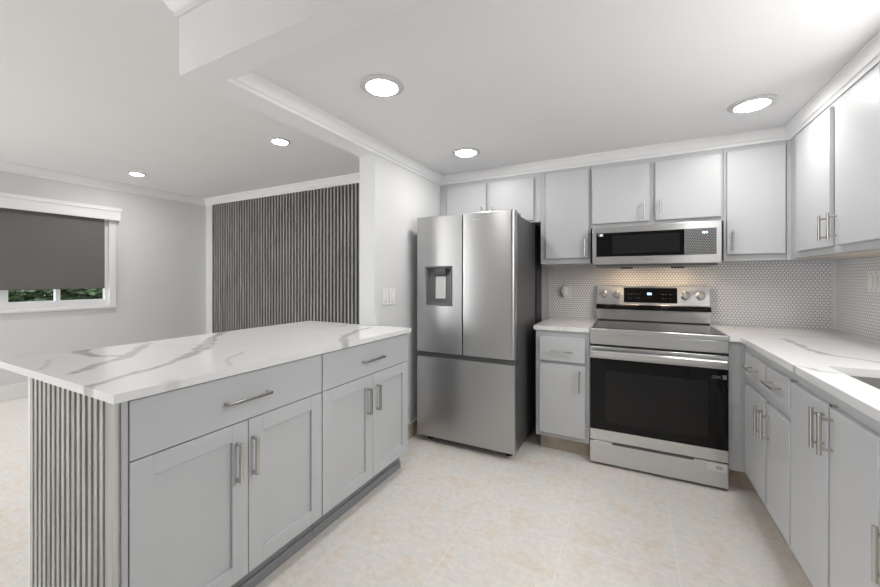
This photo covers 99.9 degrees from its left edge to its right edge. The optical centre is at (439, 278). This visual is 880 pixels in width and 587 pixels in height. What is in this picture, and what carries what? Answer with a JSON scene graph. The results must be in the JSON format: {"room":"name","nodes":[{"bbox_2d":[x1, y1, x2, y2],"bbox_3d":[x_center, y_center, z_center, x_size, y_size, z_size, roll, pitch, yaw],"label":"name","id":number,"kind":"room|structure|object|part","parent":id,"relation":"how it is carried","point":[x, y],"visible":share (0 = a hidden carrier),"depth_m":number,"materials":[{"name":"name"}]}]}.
{"room":"kitchen","nodes":[
{"label":"kitchen","id":0,"kind":"room"},
{"bbox_2d":[0,171,205,385],"bbox_3d":[-4.987,0.031,2.875,0.120,2.440,6.130,0,0,27],"label":"wall","id":1,"kind":"structure","parent":0,"point":[161,243],"depth_m":4.75,"materials":[{"name":"white paint"}]},
{"bbox_2d":[0,382,27,401],"bbox_3d":[-4.927,1.171,2.844,0.014,0.160,6.130,0,0,27],"label":"baseboard","id":2,"kind":"structure","parent":1,"relation":"attached to","point":[18,390],"depth_m":3.82,"materials":[{"name":"white wood"}]},
{"bbox_2d":[0,219,116,313],"bbox_3d":[-4.502,-0.223,3.742,0.125,1.153,1.955,0,0,27],"label":"window","id":3,"kind":"structure","parent":1,"relation":"in","point":[11,301],"depth_m":4.27,"materials":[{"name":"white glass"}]},
{"bbox_3d":[-4.533,-0.244,3.757,0.004,1.010,1.895,0,0,27],"label":"glass","id":4,"kind":"part","parent":3,"relation":"part of","materials":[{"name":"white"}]},
{"bbox_3d":[-4.476,0.338,3.728,0.065,0.031,1.955,0,0,27],"label":"sill","id":5,"kind":"part","parent":3,"relation":"part of","materials":[{"name":"white wood"}]},
{"bbox_2d":[0,192,121,289],"bbox_3d":[-4.438,-0.376,3.712,0.084,0.983,2.002,0,0,27],"label":"roller blind","id":6,"kind":"object","parent":3,"relation":"attached to","point":[45,243],"visible":1,"depth_m":4.06,"materials":[{"name":"fabric"}]},
{"bbox_3d":[-4.474,0.108,3.693,0.011,0.015,1.775,0,0,27],"label":"rail","id":7,"kind":"part","parent":6,"relation":"part of","materials":[{"name":"fabric"}]},
{"bbox_3d":[-4.486,-0.237,3.733,0.042,1.125,1.945,0,0,27],"label":"casing","id":8,"kind":"part","parent":3,"relation":"part of","materials":[{"name":"white wood"}]},
{"bbox_2d":[0,0,358,205],"bbox_3d":[-1.877,-1.142,1.268,6.880,0.095,6.130,0,0,27],"label":"trim","id":9,"kind":"structure","parent":1,"relation":"attached to","point":[180,8],"depth_m":4.44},
{"bbox_2d":[0,0,358,198],"bbox_3d":[-1.877,-1.239,1.268,7.120,0.100,6.370,0,0,27],"label":"ceiling","id":10,"kind":"structure","parent":0,"point":[89,88],"depth_m":2.64,"materials":[{"name":"white paint"}]},
{"bbox_2d":[127,172,145,176],"bbox_3d":[-3.429,-1.181,4.180,0.170,0.016,0.170,0,0,27],"label":"recessed light","id":11,"kind":"object","parent":10,"relation":"in","point":[130,173],"visible":1,"depth_m":4.16,"materials":[{"name":"white plastic"}]},
{"bbox_2d":[269,137,290,144],"bbox_3d":[-1.381,-1.181,3.190,0.170,0.016,0.170,0,0,27],"label":"recessed light","id":12,"kind":"object","parent":10,"relation":"in","point":[275,140],"visible":1,"depth_m":3.16,"materials":[{"name":"white plastic"}]},
{"bbox_2d":[273,140,286,144],"bbox_3d":[-1.381,-1.180,3.190,0.118,0.014,0.118,0,0,27],"label":"diffuser","id":13,"kind":"object","parent":12,"relation":"attached to","point":[278,142],"depth_m":3.18,"materials":[{"name":"white plastic"}]},
{"bbox_2d":[206,205,547,333],"bbox_3d":[-0.443,0.031,4.045,7.120,2.440,0.120,0,0,27],"label":"wall","id":14,"kind":"structure","parent":0,"point":[208,208],"depth_m":5.52,"materials":[{"name":"white paint"}]},
{"bbox_2d":[212,183,358,332],"bbox_3d":[-1.676,0.079,4.600,3.814,2.344,0.023,0,0,27],"label":"wall panel","id":15,"kind":"object","parent":14,"relation":"attached to","point":[291,257],"visible":0.38,"depth_m":4.76,"materials":[{"name":"grey wood"}]},
{"bbox_2d":[179,0,427,159],"bbox_3d":[0.799,-1.070,1.954,2.994,0.438,2.454,0,0,27],"label":"beam","id":16,"kind":"structure","parent":14,"relation":"attached to","point":[220,41],"depth_m":1.39,"materials":[{"name":"white paint"}]},
{"bbox_2d":[440,172,540,226],"bbox_3d":[0.463,-0.692,3.282,0.906,0.473,0.384,0,0,27],"label":"upper cabinet","id":17,"kind":"object","parent":14,"relation":"attached to","point":[521,193],"visible":0.52,"depth_m":3.11,"materials":[{"name":"grey wood"}]},
{"bbox_3d":[0.230,-0.643,3.244,0.374,0.344,0.019,0,0,27],"label":"door","id":18,"kind":"part","parent":17,"relation":"part of","materials":[{"name":"grey wood"}]},
{"bbox_3d":[0.587,-0.643,3.059,0.375,0.344,0.019,0,0,27],"label":"door","id":19,"kind":"part","parent":17,"relation":"part of","materials":[{"name":"grey wood"}]},
{"bbox_2d":[541,166,592,264],"bbox_3d":[1.031,-0.522,2.988,0.371,0.811,0.384,0,0,27],"label":"upper cabinet","id":20,"kind":"object","parent":14,"relation":"attached to","point":[566,231],"visible":0.87,"depth_m":2.85,"materials":[{"name":"grey wood"}]},
{"bbox_2d":[591,149,722,230],"bbox_3d":[1.555,-0.653,2.717,0.807,0.549,0.384,0,0,27],"label":"upper cabinet","id":21,"kind":"object","parent":14,"relation":"attached to","point":[687,187],"visible":0.92,"depth_m":2.57,"materials":[{"name":"grey wood"}]},
{"bbox_3d":[1.308,-0.612,2.687,0.374,0.410,0.019,0,0,27],"label":"door","id":22,"kind":"part","parent":21,"relation":"part of","materials":[{"name":"grey wood"}]},
{"bbox_3d":[1.433,-0.484,2.588,0.012,0.120,0.042,0,0,27],"label":"handle","id":23,"kind":"part","parent":21,"relation":"part of","materials":[{"name":"silver metal"}]},
{"bbox_2d":[593,220,721,268],"bbox_3d":[1.539,-0.222,2.694,0.757,0.298,0.438,0,0,27],"label":"microwave","id":24,"kind":"object","parent":21,"relation":"attached to","point":[698,243],"visible":1,"depth_m":2.49,"materials":[{"name":"silver metal"}]},
{"bbox_3d":[1.364,-0.241,2.541,0.534,0.168,0.003,0,0,27],"label":"door glass","id":25,"kind":"part","parent":24,"relation":"part of","materials":[{"name":"black glass"}]},
{"bbox_3d":[1.677,-0.241,2.379,0.168,0.168,0.003,0,0,27],"label":"control panel","id":26,"kind":"part","parent":24,"relation":"part of","materials":[{"name":"grey metal"}]},
{"bbox_3d":[1.517,-0.484,2.544,0.012,0.120,0.042,0,0,27],"label":"handle","id":27,"kind":"part","parent":21,"relation":"part of","materials":[{"name":"silver metal"}]},
{"bbox_3d":[1.671,-0.612,2.499,0.374,0.410,0.019,0,0,27],"label":"door","id":28,"kind":"part","parent":21,"relation":"part of","materials":[{"name":"grey wood"}]},
{"bbox_2d":[548,261,831,329],"bbox_3d":[1.757,0.110,2.835,1.816,0.494,0.008,0,0,27],"label":"tile backsplash","id":29,"kind":"structure","parent":14,"relation":"attached to","point":[794,294],"depth_m":2.64,"materials":[{"name":"tile"}]},
{"bbox_2d":[563,285,570,298],"bbox_3d":[1.090,0.114,3.171,0.070,0.115,0.007,0,0,27],"label":"wall outlet","id":30,"kind":"object","parent":29,"relation":"attached to","point":[569,286],"visible":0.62,"depth_m":3.16,"materials":[{"name":"white plastic"}]},
{"bbox_2d":[561,286,568,296],"bbox_3d":[1.066,0.105,3.153,0.066,0.094,0.044,0,0,27],"label":"plug","id":31,"kind":"object","parent":30,"relation":"attached to","point":[564,290],"visible":1,"depth_m":3.13,"materials":[{"name":"white plastic"}]},
{"bbox_2d":[721,140,785,262],"bbox_3d":[2.052,-0.522,2.460,0.311,0.811,0.384,0,0,27],"label":"upper cabinet","id":32,"kind":"object","parent":14,"relation":"attached to","point":[754,176],"visible":0.84,"depth_m":2.33,"materials":[{"name":"grey wood"}]},
{"bbox_3d":[1.871,-0.244,2.362,0.012,0.125,0.042,0,0,27],"label":"handle","id":33,"kind":"part","parent":32,"relation":"part of","materials":[{"name":"silver metal"}]},
{"bbox_2d":[832,261,835,330],"bbox_3d":[2.570,0.110,2.405,0.020,0.453,0.026,0,0,27],"label":"trim","id":34,"kind":"structure","parent":14,"relation":"attached to","point":[833,262],"depth_m":2.41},
{"bbox_2d":[359,154,439,438],"bbox_3d":[-0.201,0.200,3.123,0.145,2.103,1.296,0,0,27],"label":"wall","id":35,"kind":"structure","parent":0,"point":[392,197],"depth_m":2.72,"materials":[{"name":"white paint"}]},
{"bbox_2d":[382,288,388,304],"bbox_3d":[-0.386,0.127,2.622,0.010,0.116,0.072,0,0,27],"label":"light switch","id":36,"kind":"object","parent":35,"relation":"attached to","point":[385,292],"visible":1,"depth_m":2.62,"materials":[{"name":"white plastic"}]},
{"bbox_2d":[389,288,394,303],"bbox_3d":[-0.347,0.127,2.696,0.010,0.116,0.072,0,0,27],"label":"light switch","id":37,"kind":"object","parent":35,"relation":"attached to","point":[391,290],"visible":1,"depth_m":2.69,"materials":[{"name":"white plastic"}]},
{"bbox_2d":[226,0,879,184],"bbox_3d":[0.613,-0.891,1.927,2.422,0.078,2.010,0,0,27],"label":"trim","id":38,"kind":"structure","parent":35,"relation":"attached to","point":[867,58],"depth_m":2.29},
{"bbox_2d":[0,397,810,586],"bbox_3d":[-1.877,1.276,1.268,7.120,0.050,6.370,0,0,27],"label":"floor","id":39,"kind":"structure","parent":0,"point":[453,514],"depth_m":1.84,"materials":[{"name":"tile"}]},
{"bbox_2d":[28,354,321,586],"bbox_3d":[-1.036,0.801,1.558,0.737,0.899,0.779,0,0,27],"label":"base cabinet","id":40,"kind":"object","parent":39,"relation":"on","point":[225,474],"depth_m":1.28,"materials":[{"name":"grey wood"}]},
{"bbox_3d":[-1.224,0.801,1.228,0.705,0.899,0.020,0,0,27],"label":"slat end panel","id":41,"kind":"part","parent":40,"relation":"part of","materials":[{"name":"grey wood"}]},
{"bbox_3d":[-0.956,0.801,1.089,0.084,0.899,0.020,0,0,27],"label":"corner post","id":42,"kind":"part","parent":40,"relation":"part of","materials":[{"name":"grey wood"}]},
{"bbox_3d":[-0.828,0.832,1.249,0.019,0.586,0.376,0,0,27],"label":"door","id":43,"kind":"part","parent":40,"relation":"part of","materials":[{"name":"grey wood"}]},
{"bbox_3d":[-0.832,0.832,1.251,0.007,0.466,0.256,0,0,27],"label":"door panel","id":44,"kind":"part","parent":40,"relation":"part of","materials":[{"name":"grey wood"}]},
{"bbox_2d":[0,321,410,403],"bbox_3d":[-0.956,0.335,1.931,0.923,0.026,1.564,0,0,27],"label":"countertop","id":45,"kind":"structure","parent":40,"relation":"on","point":[120,373],"depth_m":1.51,"materials":[{"name":"stone"}]},
{"bbox_3d":[-0.741,0.446,1.417,0.019,0.177,0.754,0,0,27],"label":"drawer","id":46,"kind":"part","parent":40,"relation":"part of","materials":[{"name":"grey wood"}]},
{"bbox_3d":[-0.740,0.679,1.364,0.032,0.145,0.012,0,0,27],"label":"handle","id":47,"kind":"part","parent":40,"relation":"part of","materials":[{"name":"silver metal"}]},
{"bbox_3d":[-0.720,0.452,1.402,0.032,0.012,0.180,0,0,27],"label":"handle","id":48,"kind":"part","parent":40,"relation":"part of","materials":[{"name":"silver metal"}]},
{"bbox_3d":[-0.709,0.679,1.422,0.032,0.145,0.012,0,0,27],"label":"handle","id":49,"kind":"part","parent":40,"relation":"part of","materials":[{"name":"silver metal"}]},
{"bbox_3d":[-0.787,1.228,1.441,0.012,0.045,0.758,0,0,27],"label":"moulding","id":50,"kind":"part","parent":40,"relation":"part of","materials":[{"name":"grey wood"}]},
{"bbox_3d":[-0.654,0.832,1.585,0.019,0.586,0.376,0,0,27],"label":"door","id":51,"kind":"part","parent":40,"relation":"part of","materials":[{"name":"grey wood"}]},
{"bbox_3d":[-0.658,0.832,1.587,0.007,0.466,0.256,0,0,27],"label":"door panel","id":52,"kind":"part","parent":40,"relation":"part of","materials":[{"name":"grey wood"}]},
{"bbox_2d":[312,333,407,537],"bbox_3d":[-0.636,0.801,2.218,0.633,0.899,0.757,0,0,27],"label":"base cabinet","id":53,"kind":"object","parent":39,"relation":"on","point":[364,392],"visible":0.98,"depth_m":2.02,"materials":[{"name":"grey wood"}]},
{"bbox_3d":[-0.477,0.832,1.928,0.019,0.586,0.384,0,0,27],"label":"door","id":54,"kind":"part","parent":53,"relation":"part of","materials":[{"name":"grey wood"}]},
{"bbox_3d":[-0.481,0.832,1.930,0.007,0.466,0.264,0,0,27],"label":"door panel","id":55,"kind":"part","parent":53,"relation":"part of","materials":[{"name":"grey wood"}]},
{"bbox_3d":[-0.439,1.228,2.116,0.012,0.045,0.757,0,0,27],"label":"moulding","id":56,"kind":"part","parent":53,"relation":"part of","materials":[{"name":"grey wood"}]},
{"bbox_3d":[-0.392,0.446,2.092,0.019,0.177,0.753,0,0,27],"label":"drawer","id":57,"kind":"part","parent":53,"relation":"part of","materials":[{"name":"grey wood"}]},
{"bbox_3d":[-0.388,0.679,2.044,0.032,0.145,0.012,0,0,27],"label":"handle","id":58,"kind":"part","parent":53,"relation":"part of","materials":[{"name":"silver metal"}]},
{"bbox_3d":[-0.369,0.452,2.082,0.032,0.012,0.180,0,0,27],"label":"handle","id":59,"kind":"part","parent":53,"relation":"part of","materials":[{"name":"silver metal"}]},
{"bbox_3d":[-0.349,0.679,2.119,0.032,0.145,0.012,0,0,27],"label":"handle","id":60,"kind":"part","parent":53,"relation":"part of","materials":[{"name":"silver metal"}]},
{"bbox_3d":[-0.303,0.832,2.264,0.019,0.586,0.366,0,0,27],"label":"door","id":61,"kind":"part","parent":53,"relation":"part of","materials":[{"name":"grey wood"}]},
{"bbox_3d":[-0.308,0.832,2.266,0.007,0.466,0.246,0,0,27],"label":"door panel","id":62,"kind":"part","parent":53,"relation":"part of","materials":[{"name":"grey wood"}]},
{"bbox_2d":[417,209,541,455],"bbox_3d":[0.354,0.389,3.047,0.778,1.724,0.820,0,0,27],"label":"refrigerator","id":63,"kind":"object","parent":39,"relation":"on","point":[479,274],"visible":1,"depth_m":2.70,"materials":[{"name":"silver metal"}]},
{"bbox_3d":[0.006,0.042,2.806,0.380,1.030,0.069,0,0,27],"label":"door","id":64,"kind":"part","parent":63,"relation":"part of","materials":[{"name":"metal"}]},
{"bbox_3d":[0.002,-0.051,2.797,0.100,0.059,0.042,0,0,27],"label":"spout","id":65,"kind":"part","parent":63,"relation":"part of","materials":[{"name":"plastic"}]},
{"bbox_3d":[0.180,0.897,2.716,0.772,0.604,0.069,0,0,27],"label":"freezer drawer","id":66,"kind":"part","parent":63,"relation":"part of","materials":[{"name":"metal"}]},
{"bbox_3d":[0.352,0.042,2.627,0.384,1.030,0.069,0,0,27],"label":"door","id":67,"kind":"part","parent":63,"relation":"part of","materials":[{"name":"metal"}]},
{"bbox_2d":[536,329,590,455],"bbox_3d":[0.988,0.809,2.858,0.365,0.883,0.670,0,0,27],"label":"base cabinet","id":68,"kind":"object","parent":39,"relation":"on","point":[562,357],"visible":0.91,"depth_m":2.60,"materials":[{"name":"wood"}]},
{"bbox_3d":[0.848,0.509,2.578,0.150,0.012,0.042,0,0,27],"label":"handle","id":69,"kind":"part","parent":68,"relation":"part of","materials":[{"name":"silver metal"}]},
{"bbox_3d":[0.859,0.498,2.607,0.309,0.170,0.019,0,0,27],"label":"drawer","id":70,"kind":"part","parent":68,"relation":"part of","materials":[{"name":"grey wood"}]},
{"bbox_3d":[0.859,0.854,2.607,0.309,0.494,0.019,0,0,27],"label":"door","id":71,"kind":"part","parent":68,"relation":"part of","materials":[{"name":"grey wood"}]},
{"bbox_2d":[534,317,596,332],"bbox_3d":[0.991,0.352,2.875,0.377,0.030,0.622,0,0,27],"label":"countertop","id":72,"kind":"structure","parent":68,"relation":"on","point":[552,323],"depth_m":2.72,"materials":[{"name":"stone"}]},
{"bbox_3d":[0.953,0.706,2.524,0.012,0.150,0.042,0,0,27],"label":"handle","id":73,"kind":"part","parent":68,"relation":"part of","materials":[{"name":"silver metal"}]},
{"bbox_2d":[590,285,728,488],"bbox_3d":[1.482,0.652,2.584,0.759,1.198,0.672,0,0,27],"label":"range","id":74,"kind":"object","parent":39,"relation":"on","point":[659,367],"visible":1,"depth_m":2.35,"materials":[{"name":"metal"}]},
{"bbox_3d":[1.319,0.125,2.983,0.060,0.060,0.035,0,0,27],"label":"knob","id":75,"kind":"part","parent":74,"relation":"part of","materials":[{"name":"metal"}]},
{"bbox_3d":[1.405,0.125,2.939,0.060,0.060,0.035,0,0,27],"label":"knob","id":76,"kind":"part","parent":74,"relation":"part of","materials":[{"name":"metal"}]},
{"bbox_3d":[1.362,1.160,2.352,0.755,0.146,0.040,0,0,27],"label":"storage drawer","id":77,"kind":"part","parent":74,"relation":"part of","materials":[{"name":"metal"}]},
{"bbox_3d":[1.362,0.768,2.352,0.755,0.629,0.040,0,0,27],"label":"oven door","id":78,"kind":"part","parent":74,"relation":"part of","materials":[{"name":"metal"}]},
{"bbox_3d":[1.341,0.492,2.309,0.729,0.042,0.055,0,0,27],"label":"handle","id":79,"kind":"part","parent":74,"relation":"part of","materials":[{"name":"metal"}]},
{"bbox_3d":[1.352,0.771,2.332,0.751,0.476,0.003,0,0,27],"label":"door glass","id":80,"kind":"part","parent":74,"relation":"part of","materials":[{"name":"black glass"}]},
{"bbox_3d":[1.363,0.403,2.353,0.755,0.072,0.044,0,0,27],"label":"panel","id":81,"kind":"part","parent":74,"relation":"part of","materials":[{"name":"metal"}]},
{"bbox_2d":[590,320,728,340],"bbox_3d":[1.479,0.350,2.578,0.757,0.033,0.561,0,0,27],"label":"cooktop","id":82,"kind":"object","parent":74,"relation":"in","point":[662,330],"depth_m":2.44,"materials":[{"name":"silver glass"}]},
{"bbox_3d":[1.812,0.125,2.728,0.060,0.060,0.035,0,0,27],"label":"knob","id":83,"kind":"part","parent":74,"relation":"part of","materials":[{"name":"metal"}]},
{"bbox_3d":[1.896,0.125,2.685,0.060,0.060,0.035,0,0,27],"label":"knob","id":84,"kind":"part","parent":74,"relation":"part of","materials":[{"name":"metal"}]},
{"bbox_2d":[727,341,811,586],"bbox_3d":[1.974,0.809,1.966,0.674,0.883,1.350,0,0,27],"label":"base cabinet","id":85,"kind":"object","parent":39,"relation":"on","point":[759,387],"visible":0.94,"depth_m":1.80,"materials":[{"name":"wood"}]},
{"bbox_3d":[1.612,0.471,1.925,0.042,0.012,0.150,0,0,27],"label":"handle","id":86,"kind":"part","parent":85,"relation":"part of","materials":[{"name":"silver metal"}]},
{"bbox_3d":[1.647,0.474,1.926,0.019,0.123,0.334,0,0,27],"label":"drawer","id":87,"kind":"part","parent":85,"relation":"part of","materials":[{"name":"grey wood"}]},
{"bbox_3d":[1.647,0.835,1.926,0.019,0.496,0.334,0,0,27],"label":"door","id":88,"kind":"part","parent":85,"relation":"part of","materials":[{"name":"grey wood"}]},
{"bbox_3d":[1.553,0.695,1.804,0.036,0.145,0.012,0,0,27],"label":"handle","id":89,"kind":"part","parent":85,"relation":"part of","materials":[{"name":"silver metal"}]},
{"bbox_3d":[1.514,0.695,1.728,0.036,0.145,0.012,0,0,27],"label":"handle","id":90,"kind":"part","parent":85,"relation":"part of","materials":[{"name":"silver metal"}]},
{"bbox_3d":[1.461,0.471,1.631,0.042,0.012,0.150,0,0,27],"label":"handle","id":91,"kind":"part","parent":85,"relation":"part of","materials":[{"name":"silver metal"}]},
{"bbox_3d":[1.490,0.835,1.621,0.019,0.496,0.279,0,0,27],"label":"door","id":92,"kind":"part","parent":85,"relation":"part of","materials":[{"name":"grey wood"}]},
{"bbox_3d":[1.490,0.474,1.621,0.019,0.123,0.279,0,0,27],"label":"drawer","id":93,"kind":"part","parent":85,"relation":"part of","materials":[{"name":"grey wood"}]},
{"bbox_2d":[791,374,879,586],"bbox_3d":[1.532,0.809,1.091,0.656,0.883,0.610,0,0,27],"label":"base cabinet","id":94,"kind":"object","parent":39,"relation":"on","point":[835,446],"visible":0.99,"depth_m":1.18,"materials":[{"name":"wood"}]},
{"bbox_2d":[711,325,879,421],"bbox_3d":[1.648,0.352,1.346,0.668,0.030,2.735,0,0,27],"label":"countertop","id":95,"kind":"structure","parent":94,"relation":"on","point":[827,359],"depth_m":1.62,"materials":[{"name":"stone"}]},
{"bbox_2d":[850,376,879,388],"bbox_3d":[1.538,0.464,1.091,0.404,0.194,0.568,0,0,27],"label":"sink","id":96,"kind":"object","parent":95,"relation":"in","point":[875,382],"visible":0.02,"depth_m":1.37,"materials":[{"name":"metal"}]},
{"bbox_3d":[1.346,0.749,1.343,0.019,0.668,0.313,0,0,27],"label":"door","id":97,"kind":"part","parent":94,"relation":"part of","materials":[{"name":"grey wood"}]},
{"bbox_3d":[1.259,0.499,1.236,0.038,0.135,0.012,0,0,27],"label":"handle","id":98,"kind":"part","parent":94,"relation":"part of","materials":[{"name":"silver metal"}]},
{"bbox_3d":[1.232,0.499,1.184,0.038,0.135,0.012,0,0,27],"label":"handle","id":99,"kind":"part","parent":94,"relation":"part of","materials":[{"name":"silver metal"}]},
{"bbox_3d":[1.207,0.749,1.073,0.019,0.668,0.266,0,0,27],"label":"door","id":100,"kind":"part","parent":94,"relation":"part of","materials":[{"name":"grey wood"}]},
{"bbox_2d":[871,525,879,584],"bbox_3d":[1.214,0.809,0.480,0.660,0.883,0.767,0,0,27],"label":"handle","id":101,"kind":"object","parent":94,"relation":"attached to","point":[875,534],"visible":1,"depth_m":0.91,"materials":[{"name":"metal"}]},
{"bbox_2d":[253,0,879,174],"bbox_3d":[0.911,-1.109,2.027,2.861,0.359,2.462,0,0,27],"label":"ceiling","id":102,"kind":"structure","parent":0,"point":[514,82],"depth_m":1.65,"materials":[{"name":"white paint"}]},
{"bbox_2d":[360,74,403,97],"bbox_3d":[-0.280,-0.922,1.781,0.210,0.016,0.210,0,0,27],"label":"recessed light","id":103,"kind":"object","parent":102,"relation":"in","point":[378,85],"visible":1,"depth_m":1.76,"materials":[{"name":"white plastic"}]},
{"bbox_2d":[367,80,396,94],"bbox_3d":[-0.280,-0.921,1.781,0.146,0.014,0.146,0,0,27],"label":"diffuser","id":104,"kind":"object","parent":103,"relation":"attached to","point":[374,87],"depth_m":1.77,"materials":[{"name":"white plastic"}]},
{"bbox_2d":[452,147,479,157],"bbox_3d":[0.191,-0.922,2.709,0.210,0.016,0.210,0,0,27],"label":"recessed light","id":105,"kind":"object","parent":102,"relation":"in","point":[464,152],"visible":1,"depth_m":2.68,"materials":[{"name":"white plastic"}]},
{"bbox_2d":[456,150,475,155],"bbox_3d":[0.191,-0.921,2.709,0.146,0.014,0.146,0,0,27],"label":"diffuser","id":106,"kind":"object","parent":105,"relation":"attached to","point":[458,152],"depth_m":2.70,"materials":[{"name":"white plastic"}]},
{"bbox_2d":[727,94,778,113],"bbox_3d":[1.659,-0.922,1.965,0.210,0.016,0.210,0,0,27],"label":"recessed light","id":107,"kind":"object","parent":102,"relation":"in","point":[754,103],"visible":1,"depth_m":1.94,"materials":[{"name":"white plastic"}]},
{"bbox_2d":[735,99,769,111],"bbox_3d":[1.659,-0.921,1.965,0.146,0.014,0.146,0,0,27],"label":"diffuser","id":108,"kind":"object","parent":107,"relation":"attached to","point":[744,105],"depth_m":1.95,"materials":[{"name":"white plastic"}]},
{"bbox_3d":[1.232,0.031,-0.338,0.120,2.440,6.130,0,0,27],"label":"wall","id":109,"kind":"structure","parent":0,"visible":0},
{"bbox_2d":[795,63,879,258],"bbox_3d":[2.025,-0.522,1.748,0.366,0.811,0.914,0,0,27],"label":"upper cabinet","id":110,"kind":"object","parent":109,"relation":"attached to","point":[837,154],"visible":0.95,"depth_m":1.68,"materials":[{"name":"grey wood"}]},
{"bbox_3d":[1.980,-0.493,1.959,0.019,0.672,0.401,0,0,27],"label":"door","id":111,"kind":"part","parent":110,"relation":"part of","materials":[{"name":"grey wood"}]},
{"bbox_2d":[772,137,860,261],"bbox_3d":[2.337,-0.522,2.314,0.328,0.811,0.378,0,0,27],"label":"cabinet filler","id":112,"kind":"object","parent":110,"relation":"attached to","point":[790,144],"visible":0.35,"depth_m":2.26,"materials":[{"name":"grey wood"}]},
{"bbox_3d":[1.872,-0.247,1.810,0.036,0.125,0.012,0,0,27],"label":"handle","id":113,"kind":"part","parent":110,"relation":"part of","materials":[{"name":"silver metal"}]},
{"bbox_3d":[1.829,-0.247,1.727,0.036,0.125,0.012,0,0,27],"label":"handle","id":114,"kind":"part","parent":110,"relation":"part of","materials":[{"name":"silver metal"}]},
{"bbox_3d":[2.060,-0.120,1.730,0.287,0.005,0.913,0,0,27],"label":"panel","id":115,"kind":"part","parent":110,"relation":"part of","materials":[{"name":"beige wood"}]},
{"bbox_3d":[1.782,-0.493,1.576,0.019,0.672,0.356,0,0,27],"label":"door","id":116,"kind":"part","parent":110,"relation":"part of","materials":[{"name":"grey wood"}]},
{"bbox_2d":[836,257,879,341],"bbox_3d":[1.948,0.110,1.189,0.008,0.494,2.702,0,0,27],"label":"tile backsplash","id":117,"kind":"structure","parent":109,"relation":"attached to","point":[857,309],"depth_m":2.17,"materials":[{"name":"tile"}]},
{"bbox_2d":[868,271,879,291],"bbox_3d":[2.364,0.015,2.014,0.010,0.116,0.118,0,0,27],"label":"wall outlet","id":118,"kind":"object","parent":117,"relation":"attached to","point":[873,276],"visible":1,"depth_m":2.01,"materials":[{"name":"white plastic"}]}
]}

